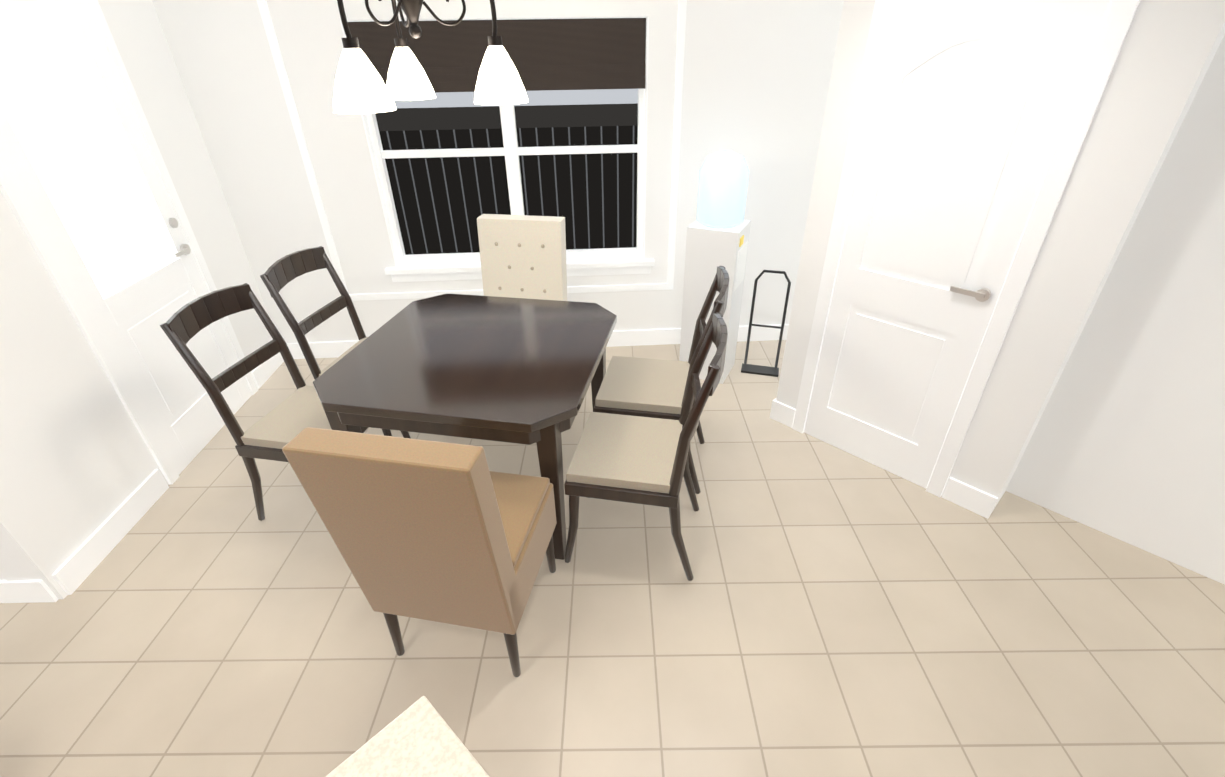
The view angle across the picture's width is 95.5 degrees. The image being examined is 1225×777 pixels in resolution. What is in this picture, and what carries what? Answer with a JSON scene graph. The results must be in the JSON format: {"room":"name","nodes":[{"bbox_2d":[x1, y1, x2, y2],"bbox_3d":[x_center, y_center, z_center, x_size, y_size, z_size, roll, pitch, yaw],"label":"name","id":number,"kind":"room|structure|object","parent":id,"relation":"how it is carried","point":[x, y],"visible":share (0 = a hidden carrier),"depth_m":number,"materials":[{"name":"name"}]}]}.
{"room":"dining room","nodes":[
{"label":"dining room","id":0,"kind":"room"},
{"bbox_2d":[0,0,272,598],"bbox_3d":[-2.353,-0.874,2.402,0.150,2.740,2.120,-2,32,-2],"label":"wall","id":1,"kind":"structure","parent":0,"point":[78,465],"depth_m":2.32,"materials":[{"name":"white paint"}]},
{"bbox_2d":[0,469,168,602],"bbox_3d":[-4.047,0.745,2.324,3.350,0.120,2.755,-28,41,-36],"label":"baseboard","id":2,"kind":"structure","parent":1,"relation":"attached to","point":[78,566],"depth_m":2.36,"materials":[{"name":"white wood"}]},
{"bbox_2d":[0,0,257,484],"bbox_3d":[-2.268,-0.638,2.637,0.602,2.090,0.689,-28,41,-36],"label":"patio door","id":3,"kind":"structure","parent":1,"relation":"in","point":[89,192],"depth_m":2.51,"materials":[{"name":"white wood"}]},
{"bbox_2d":[152,0,843,342],"bbox_3d":[-0.070,-1.510,3.366,4.860,2.740,0.150,-2,32,-3],"label":"wall","id":4,"kind":"structure","parent":0,"point":[756,78],"depth_m":3.25,"materials":[{"name":"white paint"}]},
{"bbox_2d":[257,0,686,300],"bbox_3d":[-0.706,-1.427,3.343,2.220,1.800,0.200,-2,32,-3],"label":"window","id":5,"kind":"structure","parent":4,"relation":"in","point":[511,151],"depth_m":3.45,"materials":[{"name":"white wood"}]},
{"bbox_2d":[347,18,645,92],"bbox_3d":[-0.616,-1.825,3.059,1.600,0.335,0.052,-2,32,-3],"label":"roman shade","id":6,"kind":"object","parent":5,"relation":"attached to","point":[577,54],"visible":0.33,"depth_m":3.04,"materials":[{"name":"brown fabric"}]},
{"bbox_2d":[251,324,788,388],"bbox_3d":[-0.408,-0.296,3.903,3.290,0.120,2.624,-28,41,-36],"label":"baseboard","id":7,"kind":"structure","parent":4,"relation":"attached to","point":[333,349],"depth_m":3.98,"materials":[{"name":"white wood"}]},
{"bbox_2d":[0,340,1224,776],"bbox_3d":[-2.112,1.889,0.649,15.000,0.100,13.000,-28,41,-36],"label":"floor","id":8,"kind":"structure","parent":0,"point":[828,610],"depth_m":2.04,"materials":[{"name":"tile"}]},
{"bbox_2d":[160,283,391,520],"bbox_3d":[-1.371,0.093,2.456,0.583,1.023,0.450,5,32,10],"label":"dining chair","id":9,"kind":"object","parent":8,"relation":"on","point":[271,434],"visible":0.79,"depth_m":2.34,"materials":[{"name":"brown wood"}]},
{"bbox_2d":[260,246,410,438],"bbox_3d":[-1.273,-0.178,2.889,0.583,1.023,0.450,5,32,10],"label":"dining chair","id":10,"kind":"object","parent":8,"relation":"on","point":[277,276],"visible":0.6,"depth_m":2.74,"materials":[{"name":"brown wood"}]},
{"bbox_2d":[326,696,488,776],"bbox_3d":[-0.142,1.300,0.592,1.250,0.910,0.820,26,41,36],"label":"kitchen island","id":11,"kind":"object","parent":8,"relation":"on","point":[418,738],"visible":1,"depth_m":0.89,"materials":[{"name":"beige stone"}]},
{"bbox_2d":[282,427,556,676],"bbox_3d":[-0.521,0.451,1.859,0.500,1.020,0.589,5,32,10],"label":"dining chair","id":12,"kind":"object","parent":8,"relation":"on","point":[452,533],"visible":1,"depth_m":1.54,"materials":[{"name":"fabric"}]},
{"bbox_2d":[313,293,616,559],"bbox_3d":[-0.570,0.134,2.614,1.060,0.760,1.060,5,32,10],"label":"dining table","id":13,"kind":"object","parent":8,"relation":"on","point":[513,370],"visible":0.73,"depth_m":2.23,"materials":[{"name":"brown wood"}]},
{"bbox_2d":[477,214,566,300],"bbox_3d":[-0.565,-0.420,3.257,0.500,1.020,0.590,5,32,10],"label":"dining chair","id":14,"kind":"object","parent":8,"relation":"on","point":[522,256],"visible":0.5,"depth_m":3.24,"materials":[{"name":"fabric"}]},
{"bbox_2d":[564,312,727,580],"bbox_3d":[0.113,0.221,2.215,0.583,1.023,0.450,5,32,10],"label":"dining chair","id":15,"kind":"object","parent":8,"relation":"on","point":[631,459],"visible":1,"depth_m":2.13,"materials":[{"name":"beige fabric"}]},
{"bbox_2d":[594,266,729,493],"bbox_3d":[0.210,-0.051,2.648,0.583,1.023,0.450,5,32,10],"label":"dining chair","id":16,"kind":"object","parent":8,"relation":"on","point":[643,387],"visible":0.6,"depth_m":2.59,"materials":[{"name":"beige fabric"}]},
{"bbox_2d":[679,150,750,383],"bbox_3d":[0.625,-0.705,3.362,0.306,1.360,0.280,14,35,22],"label":"water cooler","id":17,"kind":"object","parent":8,"relation":"on","point":[718,231],"visible":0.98,"depth_m":3.16,"materials":[{"name":"white plastic"}]},
{"bbox_2d":[741,270,790,376],"bbox_3d":[0.978,-0.408,3.531,0.240,0.669,0.134,8,33,14],"label":"cart","id":18,"kind":"object","parent":8,"relation":"on","point":[760,370],"visible":0.98,"depth_m":3.62,"materials":[{"name":"black metal"}]},
{"bbox_2d":[776,0,1224,516],"bbox_3d":[1.973,-1.132,2.710,1.850,2.740,1.130,-28,41,-36],"label":"door frame","id":19,"kind":"structure","parent":0,"point":[1167,52],"depth_m":2.02,"materials":[{"name":"white paint"}]},
{"bbox_2d":[770,398,791,419],"bbox_3d":[1.336,-0.098,3.544,1.164,0.120,0.014,-28,41,-36],"label":"baseboard","id":20,"kind":"structure","parent":19,"relation":"attached to","point":[778,409],"depth_m":3.17,"materials":[{"name":"white wood"}]},
{"bbox_2d":[792,0,1139,496],"bbox_3d":[1.274,-0.526,2.337,0.044,2.125,0.790,-28,41,-36],"label":"pantry door","id":21,"kind":"structure","parent":19,"relation":"in","point":[971,122],"depth_m":2.20,"materials":[{"name":"white wood"}]},
{"bbox_2d":[1006,35,1224,584],"bbox_3d":[2.311,-0.497,1.683,0.150,2.740,1.070,-28,41,-36],"label":"wall","id":22,"kind":"structure","parent":0,"point":[1126,443],"depth_m":2.15,"materials":[{"name":"white paint"}]},
{"bbox_3d":[-2.149,-0.520,-0.853,15.000,0.100,13.000,-28,41,-36],"label":"ceiling","id":23,"kind":"structure","parent":0,"visible":0},
{"bbox_2d":[333,0,527,113],"bbox_3d":[-0.675,-1.401,1.600,0.598,1.040,0.598,-28,41,-36],"label":"pendant chandelier","id":24,"kind":"object","parent":23,"relation":"hanging from","point":[360,87],"visible":1,"depth_m":1.76,"materials":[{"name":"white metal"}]},
{"label":"outside","id":25,"kind":"structure","parent":0,"visible":0},
{"bbox_2d":[375,89,637,254],"bbox_3d":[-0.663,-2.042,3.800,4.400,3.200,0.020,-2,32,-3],"label":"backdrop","id":26,"kind":"structure","parent":25,"point":[442,204],"depth_m":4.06,"materials":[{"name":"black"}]}
]}

